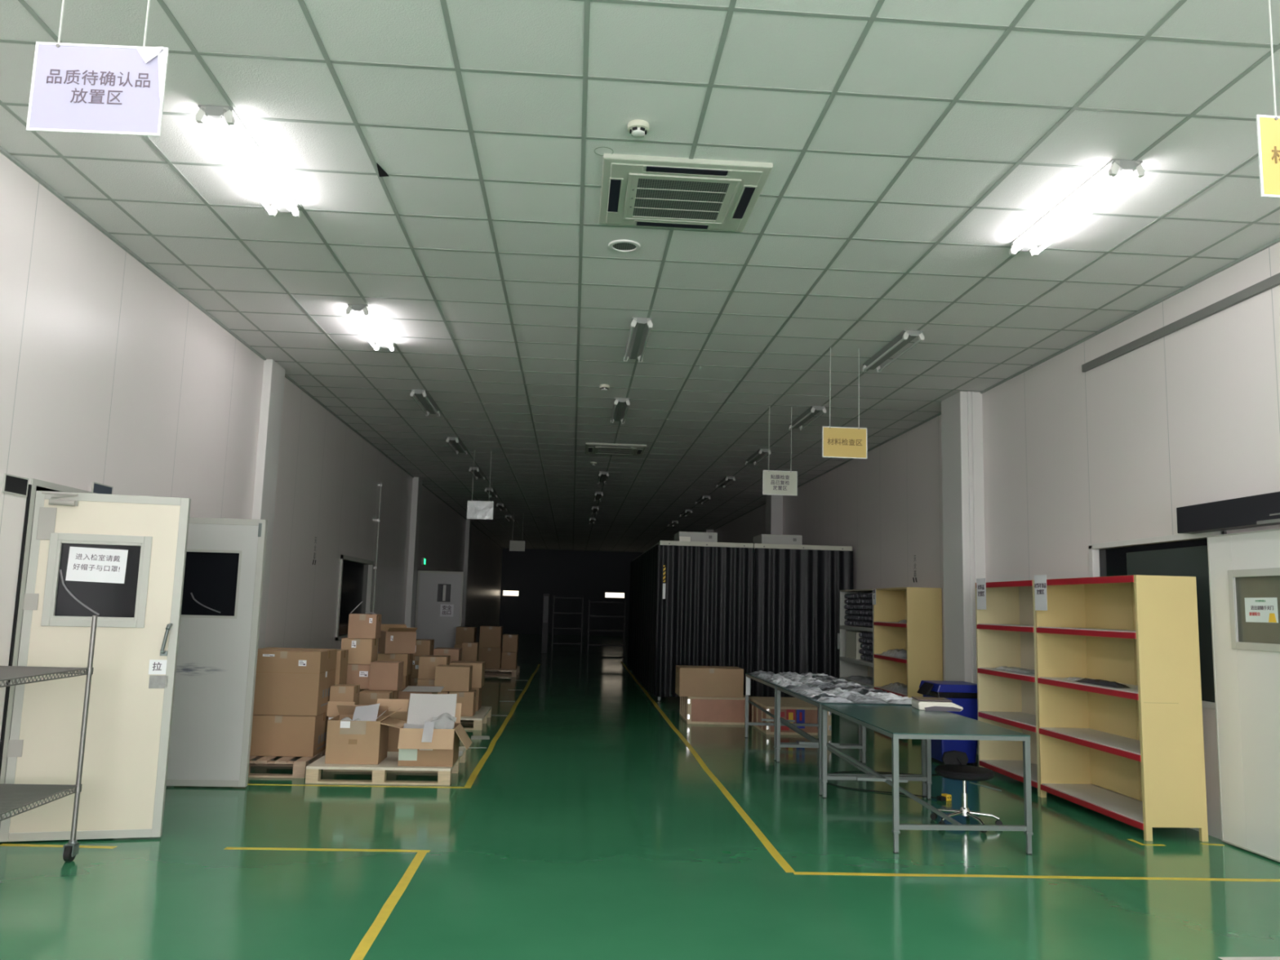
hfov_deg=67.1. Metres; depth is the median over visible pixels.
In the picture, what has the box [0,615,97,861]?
wire cart
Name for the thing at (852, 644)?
board panel
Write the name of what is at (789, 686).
plastic bag
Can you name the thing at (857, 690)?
plastic bag
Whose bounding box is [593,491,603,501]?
lamp
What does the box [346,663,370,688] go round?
cardboard box
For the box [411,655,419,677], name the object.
cardboard box
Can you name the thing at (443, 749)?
open cardboard box
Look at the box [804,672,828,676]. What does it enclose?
plastic bag
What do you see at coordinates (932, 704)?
weighing scale
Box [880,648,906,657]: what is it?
bagged parts
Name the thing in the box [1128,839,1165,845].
tape
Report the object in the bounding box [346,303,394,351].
lamp
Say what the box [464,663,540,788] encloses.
tape
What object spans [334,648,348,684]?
cardboard box
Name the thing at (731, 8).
ceiling grid
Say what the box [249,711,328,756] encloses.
cardboard box
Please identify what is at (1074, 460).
wall
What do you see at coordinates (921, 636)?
display shelf
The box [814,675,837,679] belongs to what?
plastic bag
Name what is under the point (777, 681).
plastic bag
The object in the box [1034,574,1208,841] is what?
display shelf
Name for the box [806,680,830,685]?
plastic bag
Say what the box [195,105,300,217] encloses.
lamp
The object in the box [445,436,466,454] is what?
lamp
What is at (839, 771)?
power cable
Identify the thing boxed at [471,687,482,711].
cardboard box
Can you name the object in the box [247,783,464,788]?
tape
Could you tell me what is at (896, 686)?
bagged parts
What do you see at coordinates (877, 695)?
plastic bag
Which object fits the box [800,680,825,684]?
plastic bag
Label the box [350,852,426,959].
tape
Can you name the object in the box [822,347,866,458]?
hanging sign
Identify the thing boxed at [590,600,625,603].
shelf
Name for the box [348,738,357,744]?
print
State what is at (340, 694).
cardboard box
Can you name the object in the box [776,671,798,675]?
plastic bag
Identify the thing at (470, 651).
cardboard box
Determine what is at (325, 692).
print
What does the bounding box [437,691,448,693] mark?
cardboard box
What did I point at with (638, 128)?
smoke detector
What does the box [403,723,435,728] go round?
sheet
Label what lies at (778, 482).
hanging sign
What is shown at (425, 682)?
cardboard box
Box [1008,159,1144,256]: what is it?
lamp
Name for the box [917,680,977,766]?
waste bin
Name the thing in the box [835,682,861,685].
plastic bag
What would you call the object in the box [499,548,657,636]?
wall
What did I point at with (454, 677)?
cardboard box
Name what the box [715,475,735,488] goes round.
lamp
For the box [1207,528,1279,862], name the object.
door
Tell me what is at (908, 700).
plastic bag
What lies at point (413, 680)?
cardboard box
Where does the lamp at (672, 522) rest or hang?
attached to the ceiling
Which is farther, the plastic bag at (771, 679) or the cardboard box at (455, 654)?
the cardboard box at (455, 654)
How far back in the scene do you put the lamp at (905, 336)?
9.02 m
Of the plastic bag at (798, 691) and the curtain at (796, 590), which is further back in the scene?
the curtain at (796, 590)
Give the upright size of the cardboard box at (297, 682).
0.543 m
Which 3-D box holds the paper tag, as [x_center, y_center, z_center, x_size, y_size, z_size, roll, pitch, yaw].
[1.263,2.397,11.258,0.050,0.220,0.002,2,-7,-4]
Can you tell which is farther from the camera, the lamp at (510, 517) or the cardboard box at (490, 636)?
the lamp at (510, 517)
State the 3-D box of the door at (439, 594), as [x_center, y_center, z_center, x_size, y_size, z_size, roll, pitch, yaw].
[-4.295,2.990,20.559,0.980,2.088,0.054,2,-7,-4]
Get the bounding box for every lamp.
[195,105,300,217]
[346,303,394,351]
[410,389,439,416]
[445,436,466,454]
[468,466,484,479]
[484,488,497,497]
[496,502,506,511]
[505,515,514,521]
[588,517,595,524]
[591,506,599,514]
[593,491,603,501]
[597,471,608,484]
[610,397,630,423]
[623,317,653,362]
[667,520,678,526]
[680,509,692,516]
[695,495,710,504]
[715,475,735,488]
[745,448,771,465]
[788,405,826,431]
[862,329,924,373]
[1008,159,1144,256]
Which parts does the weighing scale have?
weighing plate, shadow panel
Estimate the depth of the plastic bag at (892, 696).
8.26 m
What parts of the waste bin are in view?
lid handle, lid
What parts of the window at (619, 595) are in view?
pane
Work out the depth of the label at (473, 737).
10.64 m
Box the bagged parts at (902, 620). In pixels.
[896,619,906,622]
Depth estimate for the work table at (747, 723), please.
10.60 m
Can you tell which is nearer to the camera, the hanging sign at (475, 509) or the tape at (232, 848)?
the tape at (232, 848)
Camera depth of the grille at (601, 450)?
15.47 m
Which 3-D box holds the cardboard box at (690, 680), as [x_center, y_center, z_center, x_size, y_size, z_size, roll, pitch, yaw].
[0.905,2.640,12.663,0.832,0.363,0.501,2,-7,-4]
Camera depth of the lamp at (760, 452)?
15.59 m
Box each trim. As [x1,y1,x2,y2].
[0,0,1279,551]
[0,146,1279,548]
[0,478,97,819]
[0,484,31,775]
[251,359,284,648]
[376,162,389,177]
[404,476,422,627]
[461,519,471,626]
[703,529,714,532]
[1081,272,1279,372]
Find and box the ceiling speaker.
[608,239,640,252]
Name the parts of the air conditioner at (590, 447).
grille frame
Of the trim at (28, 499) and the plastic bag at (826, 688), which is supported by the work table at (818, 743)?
the plastic bag at (826, 688)
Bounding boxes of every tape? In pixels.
[0,843,116,848]
[224,847,430,852]
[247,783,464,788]
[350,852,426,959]
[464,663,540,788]
[620,661,795,872]
[793,871,1279,881]
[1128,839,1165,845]
[1201,843,1224,845]
[1217,956,1279,959]
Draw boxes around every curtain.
[626,543,657,695]
[654,545,754,697]
[753,547,853,697]
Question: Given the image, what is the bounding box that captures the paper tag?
[746,676,750,694]
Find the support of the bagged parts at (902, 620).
on the display shelf at (921, 636)
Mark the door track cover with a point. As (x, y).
(1264, 509)
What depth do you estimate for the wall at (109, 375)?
7.83 m
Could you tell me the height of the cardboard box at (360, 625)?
0.243 m
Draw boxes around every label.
[471,735,489,739]
[499,700,515,702]
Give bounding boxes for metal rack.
[551,595,583,652]
[586,600,626,653]
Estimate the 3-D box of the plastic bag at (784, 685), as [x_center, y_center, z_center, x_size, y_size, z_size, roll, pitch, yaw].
[1.525,2.010,9.468,0.297,0.035,0.211,2,-7,-2]
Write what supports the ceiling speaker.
attached to the ceiling
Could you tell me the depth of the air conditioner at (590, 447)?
15.32 m
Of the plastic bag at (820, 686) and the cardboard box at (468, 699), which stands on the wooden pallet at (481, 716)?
the cardboard box at (468, 699)
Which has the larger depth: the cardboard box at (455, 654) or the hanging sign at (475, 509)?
the hanging sign at (475, 509)
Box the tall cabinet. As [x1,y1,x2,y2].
[541,593,549,653]
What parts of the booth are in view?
roof panel, post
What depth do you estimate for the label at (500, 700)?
14.54 m
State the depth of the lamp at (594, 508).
25.15 m
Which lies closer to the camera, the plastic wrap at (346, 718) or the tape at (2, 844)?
the tape at (2, 844)
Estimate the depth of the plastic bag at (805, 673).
11.12 m
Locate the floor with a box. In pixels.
[0,633,1279,959]
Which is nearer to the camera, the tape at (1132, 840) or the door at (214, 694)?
the tape at (1132, 840)
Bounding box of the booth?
[626,540,853,702]
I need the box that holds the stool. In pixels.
[929,750,1002,832]
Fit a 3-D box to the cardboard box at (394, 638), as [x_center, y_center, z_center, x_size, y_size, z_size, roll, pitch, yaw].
[-2.979,1.948,11.834,0.370,0.338,0.570,5,-8,-28]
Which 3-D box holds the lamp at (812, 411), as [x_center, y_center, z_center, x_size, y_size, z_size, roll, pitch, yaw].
[2.149,-0.787,12.440,0.190,0.085,1.240,2,-7,-4]
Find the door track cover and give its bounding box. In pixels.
[1176,491,1279,533]
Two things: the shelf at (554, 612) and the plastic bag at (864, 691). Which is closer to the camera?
the plastic bag at (864, 691)
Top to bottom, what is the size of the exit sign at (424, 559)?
0.160 m
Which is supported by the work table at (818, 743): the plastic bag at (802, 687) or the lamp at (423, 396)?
the plastic bag at (802, 687)
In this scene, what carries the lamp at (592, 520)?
attached to the ceiling
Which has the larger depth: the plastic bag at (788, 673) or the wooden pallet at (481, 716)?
the wooden pallet at (481, 716)
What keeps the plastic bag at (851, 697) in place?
on the work table at (818, 743)
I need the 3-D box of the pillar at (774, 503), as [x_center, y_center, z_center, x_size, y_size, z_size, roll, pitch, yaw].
[2.923,2.319,21.134,0.256,3.974,0.600,2,-7,-4]
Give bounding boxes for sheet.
[351,703,379,720]
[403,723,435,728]
[406,693,457,728]
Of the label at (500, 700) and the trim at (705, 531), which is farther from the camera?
the trim at (705, 531)
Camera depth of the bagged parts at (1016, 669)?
8.75 m
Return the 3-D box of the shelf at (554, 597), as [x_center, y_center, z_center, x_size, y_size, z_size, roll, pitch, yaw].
[-2.238,3.692,30.194,0.900,0.040,0.500,2,-7,-4]
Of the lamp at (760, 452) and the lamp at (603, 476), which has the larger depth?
the lamp at (603, 476)
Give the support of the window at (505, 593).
in the wall at (535, 573)
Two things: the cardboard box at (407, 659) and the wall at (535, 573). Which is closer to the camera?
the cardboard box at (407, 659)
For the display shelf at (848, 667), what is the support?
on the floor
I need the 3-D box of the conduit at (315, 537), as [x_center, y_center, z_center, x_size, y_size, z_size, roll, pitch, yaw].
[-4.205,0.918,12.485,0.003,0.357,0.160,2,-7,-4]
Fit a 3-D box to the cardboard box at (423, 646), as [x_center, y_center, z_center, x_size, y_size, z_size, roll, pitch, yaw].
[-3.008,2.298,13.246,0.302,0.213,0.383,2,-7,-4]
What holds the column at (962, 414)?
attached to the wall at (1074, 460)
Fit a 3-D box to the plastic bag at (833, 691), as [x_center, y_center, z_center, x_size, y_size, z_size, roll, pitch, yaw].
[1.863,1.938,8.881,0.300,0.046,0.212,2,-7,-4]
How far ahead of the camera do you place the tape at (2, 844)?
5.68 m
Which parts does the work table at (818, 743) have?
leg, leg, leg, leg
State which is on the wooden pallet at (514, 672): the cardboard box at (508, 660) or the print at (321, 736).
the cardboard box at (508, 660)
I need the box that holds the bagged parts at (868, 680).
[846,675,872,684]
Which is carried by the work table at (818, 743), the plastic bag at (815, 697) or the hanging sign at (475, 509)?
the plastic bag at (815, 697)
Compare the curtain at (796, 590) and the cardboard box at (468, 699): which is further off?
the curtain at (796, 590)
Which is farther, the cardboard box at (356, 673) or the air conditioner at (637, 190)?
the cardboard box at (356, 673)
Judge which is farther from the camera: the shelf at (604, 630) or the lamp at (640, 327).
the shelf at (604, 630)
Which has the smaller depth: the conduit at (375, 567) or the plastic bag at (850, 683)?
the plastic bag at (850, 683)
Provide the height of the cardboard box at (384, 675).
0.272 m
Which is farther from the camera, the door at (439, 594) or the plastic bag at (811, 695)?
the door at (439, 594)
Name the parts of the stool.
leg, leg, backrest, seat, leg, leg, lever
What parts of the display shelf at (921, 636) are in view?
panel, panel, panel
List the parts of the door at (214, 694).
window moulding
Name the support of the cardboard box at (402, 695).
on the wooden pallet
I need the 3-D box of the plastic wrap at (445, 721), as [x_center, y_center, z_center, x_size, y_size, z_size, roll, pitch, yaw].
[-1.667,2.051,8.155,0.204,0.146,0.218,2,-7,-2]
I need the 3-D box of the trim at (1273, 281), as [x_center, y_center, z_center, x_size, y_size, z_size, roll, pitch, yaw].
[4.164,-1.326,6.109,0.030,0.065,5.170,2,-7,-4]
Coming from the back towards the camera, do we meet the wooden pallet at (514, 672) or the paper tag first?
the wooden pallet at (514, 672)
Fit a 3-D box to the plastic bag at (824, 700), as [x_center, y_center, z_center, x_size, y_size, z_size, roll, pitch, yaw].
[1.626,1.826,8.048,0.289,0.043,0.210,2,-7,-6]
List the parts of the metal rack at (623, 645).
post, post, post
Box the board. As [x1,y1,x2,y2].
[402,685,444,692]
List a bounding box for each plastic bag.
[750,670,770,675]
[752,671,774,675]
[755,673,780,677]
[760,675,784,679]
[764,675,786,680]
[768,677,792,682]
[771,679,795,684]
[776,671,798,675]
[776,680,803,685]
[780,671,801,676]
[780,683,807,687]
[783,674,805,678]
[784,684,812,688]
[786,675,808,679]
[789,685,816,691]
[791,676,816,680]
[793,687,821,693]
[797,678,818,682]
[798,689,830,695]
[800,671,820,675]
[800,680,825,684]
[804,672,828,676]
[805,692,836,697]
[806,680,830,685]
[809,683,835,687]
[810,693,843,699]
[811,675,830,678]
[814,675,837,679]
[816,684,844,689]
[817,696,853,702]
[819,676,841,681]
[821,686,849,691]
[823,678,847,682]
[828,687,854,693]
[830,680,855,684]
[833,690,862,696]
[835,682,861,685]
[837,693,866,697]
[841,682,866,688]
[844,693,876,700]
[846,685,871,690]
[850,687,877,692]
[850,697,888,703]
[857,688,888,694]
[865,691,891,695]
[871,693,902,698]
[880,694,908,701]
[885,697,912,704]
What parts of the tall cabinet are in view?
cabinet door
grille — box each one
[598,447,632,453]
[632,177,729,220]
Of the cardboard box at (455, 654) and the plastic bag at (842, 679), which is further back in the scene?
the cardboard box at (455, 654)
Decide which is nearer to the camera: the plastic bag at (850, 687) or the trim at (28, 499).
the trim at (28, 499)
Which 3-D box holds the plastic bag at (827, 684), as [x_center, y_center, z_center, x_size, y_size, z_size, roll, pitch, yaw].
[1.818,2.018,9.488,0.298,0.040,0.209,2,-7,-4]
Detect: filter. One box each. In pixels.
[674,531,717,542]
[752,533,801,544]
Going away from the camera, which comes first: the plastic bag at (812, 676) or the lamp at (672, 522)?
the plastic bag at (812, 676)
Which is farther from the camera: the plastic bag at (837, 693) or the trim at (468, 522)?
the trim at (468, 522)
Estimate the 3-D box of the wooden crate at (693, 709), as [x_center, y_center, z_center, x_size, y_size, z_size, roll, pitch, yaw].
[0.975,3.029,12.870,0.795,0.345,0.903,2,-7,-4]
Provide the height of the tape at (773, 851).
0.001 m
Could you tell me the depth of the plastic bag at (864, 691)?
8.88 m
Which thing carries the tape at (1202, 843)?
on the floor
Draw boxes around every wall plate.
[1,473,29,497]
[91,481,113,494]
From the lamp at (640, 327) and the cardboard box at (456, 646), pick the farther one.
the cardboard box at (456, 646)
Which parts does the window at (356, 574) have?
pane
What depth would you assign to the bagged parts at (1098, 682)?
7.32 m
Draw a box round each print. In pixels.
[316,732,326,749]
[320,688,329,706]
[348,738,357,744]
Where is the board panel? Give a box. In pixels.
[845,631,871,659]
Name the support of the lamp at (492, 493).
attached to the ceiling
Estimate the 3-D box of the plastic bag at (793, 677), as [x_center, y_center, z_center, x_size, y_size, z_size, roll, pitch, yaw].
[1.750,2.148,10.502,0.298,0.040,0.209,2,-7,-3]
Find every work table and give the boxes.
[744,673,862,761]
[775,685,926,795]
[821,704,1033,854]
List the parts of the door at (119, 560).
hinge plate, window moulding, pull plate, lock plate, handle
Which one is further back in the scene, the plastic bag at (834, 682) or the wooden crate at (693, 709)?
the wooden crate at (693, 709)
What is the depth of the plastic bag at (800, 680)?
10.04 m
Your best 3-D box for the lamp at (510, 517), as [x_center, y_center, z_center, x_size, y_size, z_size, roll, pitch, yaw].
[-3.853,1.134,28.545,0.190,0.085,1.240,2,-7,-4]
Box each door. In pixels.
[0,490,191,841]
[166,517,267,786]
[414,570,464,655]
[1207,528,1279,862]
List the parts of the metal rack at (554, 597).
post, post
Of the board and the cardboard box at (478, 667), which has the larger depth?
the cardboard box at (478, 667)
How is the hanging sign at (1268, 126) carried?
hanging from the ceiling
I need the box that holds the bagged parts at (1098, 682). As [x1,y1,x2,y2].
[1075,678,1130,688]
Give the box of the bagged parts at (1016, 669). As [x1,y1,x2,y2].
[990,666,1034,674]
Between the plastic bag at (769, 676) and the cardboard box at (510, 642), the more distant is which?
the cardboard box at (510, 642)
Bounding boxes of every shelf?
[552,641,580,644]
[553,626,581,629]
[554,596,582,599]
[554,612,582,613]
[588,643,623,646]
[589,629,624,631]
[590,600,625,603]
[590,615,624,617]
[837,588,873,688]
[872,586,942,697]
[975,577,1039,796]
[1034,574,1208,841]
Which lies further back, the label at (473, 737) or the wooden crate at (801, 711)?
the wooden crate at (801, 711)
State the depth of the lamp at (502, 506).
25.06 m
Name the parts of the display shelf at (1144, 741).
panel, panel, panel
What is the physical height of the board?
0.002 m
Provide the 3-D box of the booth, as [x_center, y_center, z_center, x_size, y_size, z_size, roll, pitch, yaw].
[1.562,2.694,18.626,3.214,2.515,7.239,2,-7,-4]
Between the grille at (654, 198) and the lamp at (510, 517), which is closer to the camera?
the grille at (654, 198)
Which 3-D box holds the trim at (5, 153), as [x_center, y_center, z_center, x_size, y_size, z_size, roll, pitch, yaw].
[-0.844,0.272,21.532,7.861,0.019,49.200,2,-7,-4]
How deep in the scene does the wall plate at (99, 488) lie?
6.79 m
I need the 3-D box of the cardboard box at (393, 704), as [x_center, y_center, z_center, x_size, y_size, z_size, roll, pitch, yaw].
[-2.255,2.228,8.832,0.290,0.455,0.323,2,-7,-4]
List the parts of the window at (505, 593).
pane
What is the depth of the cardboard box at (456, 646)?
19.57 m
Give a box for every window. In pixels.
[334,554,373,640]
[502,589,519,596]
[604,591,625,599]
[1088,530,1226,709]
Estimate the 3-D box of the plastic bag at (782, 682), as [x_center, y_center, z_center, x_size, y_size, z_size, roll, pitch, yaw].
[1.510,2.034,9.669,0.297,0.040,0.208,2,-7,-2]
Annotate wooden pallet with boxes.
[248,749,325,777]
[305,746,466,785]
[460,706,491,730]
[484,666,519,676]
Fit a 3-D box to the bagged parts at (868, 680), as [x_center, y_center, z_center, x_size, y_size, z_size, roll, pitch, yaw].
[3.263,2.848,13.815,0.320,0.061,1.200,2,-7,-4]
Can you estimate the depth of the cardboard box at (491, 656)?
19.59 m
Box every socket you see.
[936,793,951,801]
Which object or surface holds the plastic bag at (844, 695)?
on the work table at (818, 743)
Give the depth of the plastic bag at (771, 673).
10.87 m
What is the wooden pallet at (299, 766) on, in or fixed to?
on the floor
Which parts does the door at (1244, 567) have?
window moulding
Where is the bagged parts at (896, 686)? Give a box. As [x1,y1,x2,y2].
[879,682,906,693]
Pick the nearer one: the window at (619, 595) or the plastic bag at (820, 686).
the plastic bag at (820, 686)
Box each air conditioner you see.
[585,442,646,455]
[598,153,773,231]
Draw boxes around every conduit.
[312,537,316,564]
[372,482,382,613]
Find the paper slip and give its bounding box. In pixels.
[421,721,435,742]
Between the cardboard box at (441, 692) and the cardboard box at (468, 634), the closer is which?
the cardboard box at (441, 692)
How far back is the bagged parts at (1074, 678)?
7.82 m
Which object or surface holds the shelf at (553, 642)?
attached to the metal rack at (554, 597)
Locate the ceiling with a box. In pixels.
[0,0,1279,552]
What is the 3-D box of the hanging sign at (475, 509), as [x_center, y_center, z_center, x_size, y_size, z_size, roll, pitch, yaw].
[-2.624,0.078,15.973,0.428,1.148,0.008,2,-7,-4]
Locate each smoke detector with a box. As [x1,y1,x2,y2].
[599,384,609,391]
[626,119,649,137]
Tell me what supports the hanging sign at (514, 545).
hanging from the ceiling
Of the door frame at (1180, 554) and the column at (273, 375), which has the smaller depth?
the door frame at (1180, 554)
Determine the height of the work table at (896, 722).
0.735 m
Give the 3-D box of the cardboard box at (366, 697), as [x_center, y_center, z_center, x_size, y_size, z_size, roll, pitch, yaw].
[-2.601,2.312,9.535,0.302,0.450,0.421,2,-7,-4]
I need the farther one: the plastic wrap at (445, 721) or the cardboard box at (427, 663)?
the cardboard box at (427, 663)
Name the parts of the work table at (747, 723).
leg, leg, leg, leg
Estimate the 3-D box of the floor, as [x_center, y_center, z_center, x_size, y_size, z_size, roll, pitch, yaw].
[-0.950,4.255,21.017,8.461,0.100,49.600,2,-7,-4]
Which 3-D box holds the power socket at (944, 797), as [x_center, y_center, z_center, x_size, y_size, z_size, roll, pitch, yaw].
[2.451,2.559,7.781,0.100,0.050,0.071,4,-8,-21]
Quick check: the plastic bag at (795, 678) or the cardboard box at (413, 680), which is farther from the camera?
the cardboard box at (413, 680)
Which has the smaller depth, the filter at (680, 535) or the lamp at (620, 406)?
the lamp at (620, 406)
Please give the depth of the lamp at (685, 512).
25.37 m
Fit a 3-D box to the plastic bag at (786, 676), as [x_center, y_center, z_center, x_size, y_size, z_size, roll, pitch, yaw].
[1.733,2.172,10.705,0.289,0.043,0.210,2,-7,-2]
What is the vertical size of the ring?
0.002 m
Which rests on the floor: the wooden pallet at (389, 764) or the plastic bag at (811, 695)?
the wooden pallet at (389, 764)
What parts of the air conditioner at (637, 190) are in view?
grille frame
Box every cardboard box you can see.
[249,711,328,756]
[253,647,337,715]
[324,704,401,764]
[326,684,359,719]
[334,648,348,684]
[341,637,378,664]
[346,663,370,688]
[347,613,382,639]
[358,688,397,705]
[368,660,404,690]
[377,623,417,653]
[377,652,413,675]
[377,698,408,751]
[379,702,472,766]
[396,673,411,698]
[398,686,437,707]
[410,677,417,685]
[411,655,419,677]
[413,639,434,656]
[417,654,450,679]
[417,679,435,686]
[433,647,462,662]
[434,664,472,691]
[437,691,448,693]
[448,689,476,716]
[449,660,484,688]
[453,644,462,648]
[455,626,476,644]
[462,641,479,661]
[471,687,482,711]
[478,647,502,668]
[479,625,502,648]
[501,652,517,669]
[502,634,519,652]
[675,665,743,697]
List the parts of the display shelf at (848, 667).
panel, panel, panel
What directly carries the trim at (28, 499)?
attached to the wall at (109, 375)
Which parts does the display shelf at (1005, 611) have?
panel, panel, panel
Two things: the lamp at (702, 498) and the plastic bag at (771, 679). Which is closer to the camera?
the plastic bag at (771, 679)
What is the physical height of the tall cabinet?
1.750 m
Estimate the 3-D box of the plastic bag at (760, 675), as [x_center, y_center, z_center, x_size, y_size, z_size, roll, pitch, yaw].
[1.441,2.163,10.687,0.297,0.040,0.208,2,-7,-1]
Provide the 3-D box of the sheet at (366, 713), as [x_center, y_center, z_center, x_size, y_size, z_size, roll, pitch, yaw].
[-2.316,1.979,8.146,0.220,0.173,0.177,2,-7,-1]
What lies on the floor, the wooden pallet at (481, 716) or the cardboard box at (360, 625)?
the wooden pallet at (481, 716)
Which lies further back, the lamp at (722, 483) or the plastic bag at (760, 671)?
the lamp at (722, 483)
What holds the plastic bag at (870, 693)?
on the work table at (818, 743)
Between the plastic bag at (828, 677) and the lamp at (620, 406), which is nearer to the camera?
the plastic bag at (828, 677)
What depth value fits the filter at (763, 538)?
15.58 m
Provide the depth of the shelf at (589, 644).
29.37 m
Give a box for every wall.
[0,152,502,822]
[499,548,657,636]
[714,241,1279,839]
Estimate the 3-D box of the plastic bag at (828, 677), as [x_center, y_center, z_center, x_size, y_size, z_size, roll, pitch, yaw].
[2.058,2.131,10.319,0.289,0.043,0.210,2,-7,-5]
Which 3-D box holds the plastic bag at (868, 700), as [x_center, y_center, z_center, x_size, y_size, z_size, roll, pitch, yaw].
[1.920,1.840,8.068,0.297,0.035,0.211,2,-7,-2]
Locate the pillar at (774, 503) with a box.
[765,494,782,534]
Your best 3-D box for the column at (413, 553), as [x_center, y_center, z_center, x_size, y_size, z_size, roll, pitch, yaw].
[-4.668,1.941,19.784,0.120,3.974,0.500,2,-7,-4]
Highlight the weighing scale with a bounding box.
[911,696,963,711]
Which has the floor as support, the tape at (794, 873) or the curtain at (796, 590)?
the tape at (794, 873)
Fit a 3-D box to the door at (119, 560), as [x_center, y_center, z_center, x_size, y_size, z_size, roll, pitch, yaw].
[-3.336,1.122,5.907,0.892,2.088,0.154,3,-8,-14]
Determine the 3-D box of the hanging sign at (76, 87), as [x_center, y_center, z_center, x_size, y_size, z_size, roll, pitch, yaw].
[-1.713,-1.613,3.111,0.415,1.043,0.018,2,-7,-2]
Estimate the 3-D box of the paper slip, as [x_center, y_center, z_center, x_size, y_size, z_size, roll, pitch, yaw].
[-1.745,2.074,7.943,0.085,0.157,0.073,1,-7,3]
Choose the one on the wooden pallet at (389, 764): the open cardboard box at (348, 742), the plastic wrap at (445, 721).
the open cardboard box at (348, 742)
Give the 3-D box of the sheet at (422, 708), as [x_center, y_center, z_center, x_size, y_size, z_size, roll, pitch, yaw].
[-1.791,1.987,8.308,0.400,0.282,0.154,2,-7,-6]
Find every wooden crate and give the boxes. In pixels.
[679,695,745,724]
[748,696,831,735]
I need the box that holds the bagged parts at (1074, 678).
[1063,676,1083,680]
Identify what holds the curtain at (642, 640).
hanging from the booth
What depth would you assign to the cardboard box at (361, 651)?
9.71 m
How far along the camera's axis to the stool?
6.89 m
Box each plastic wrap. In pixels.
[340,716,359,720]
[431,712,456,728]
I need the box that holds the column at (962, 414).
[941,391,985,755]
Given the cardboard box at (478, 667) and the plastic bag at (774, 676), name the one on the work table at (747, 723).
the plastic bag at (774, 676)
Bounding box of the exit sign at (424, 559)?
[422,557,426,565]
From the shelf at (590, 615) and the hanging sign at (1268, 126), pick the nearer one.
the hanging sign at (1268, 126)
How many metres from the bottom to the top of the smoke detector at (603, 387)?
0.058 m
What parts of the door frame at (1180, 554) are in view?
pane, sliding pane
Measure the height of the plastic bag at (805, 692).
0.040 m
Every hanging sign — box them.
[26,0,168,136]
[466,449,493,519]
[509,512,524,551]
[762,406,797,495]
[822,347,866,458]
[1256,0,1279,198]
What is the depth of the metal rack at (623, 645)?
29.45 m
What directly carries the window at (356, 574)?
in the wall at (109, 375)
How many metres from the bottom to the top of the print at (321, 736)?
0.114 m
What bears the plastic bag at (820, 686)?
on the work table at (818, 743)
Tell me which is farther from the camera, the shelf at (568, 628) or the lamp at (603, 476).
the shelf at (568, 628)
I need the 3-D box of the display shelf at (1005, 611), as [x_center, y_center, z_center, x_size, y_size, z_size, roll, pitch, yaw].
[3.528,1.815,8.783,0.452,1.838,1.215,2,-7,-4]
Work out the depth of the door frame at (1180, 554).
7.29 m
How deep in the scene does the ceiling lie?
5.93 m
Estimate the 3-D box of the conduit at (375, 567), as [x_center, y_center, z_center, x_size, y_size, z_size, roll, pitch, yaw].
[-4.458,1.604,16.255,0.045,3.150,0.060,2,-7,-4]
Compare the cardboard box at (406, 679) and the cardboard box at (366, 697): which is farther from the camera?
the cardboard box at (406, 679)
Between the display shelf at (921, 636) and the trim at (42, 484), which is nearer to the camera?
the trim at (42, 484)
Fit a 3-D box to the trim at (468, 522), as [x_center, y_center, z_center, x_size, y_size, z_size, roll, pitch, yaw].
[-5.378,3.214,29.779,0.120,3.974,0.500,2,-7,-4]
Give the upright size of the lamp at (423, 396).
0.085 m
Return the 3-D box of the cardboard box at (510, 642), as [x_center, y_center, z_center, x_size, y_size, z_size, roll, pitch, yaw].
[-2.663,3.358,19.872,0.302,0.348,0.451,2,-7,-4]
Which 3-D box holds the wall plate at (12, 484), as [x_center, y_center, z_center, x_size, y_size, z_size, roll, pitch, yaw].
[-3.723,0.032,5.755,0.009,0.111,0.246,2,-7,-4]
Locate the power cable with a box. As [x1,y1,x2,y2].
[827,771,938,798]
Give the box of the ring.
[594,146,613,155]
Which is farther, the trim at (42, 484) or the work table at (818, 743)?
the work table at (818, 743)
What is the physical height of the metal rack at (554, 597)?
1.700 m
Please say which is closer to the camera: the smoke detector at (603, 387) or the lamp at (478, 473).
the smoke detector at (603, 387)

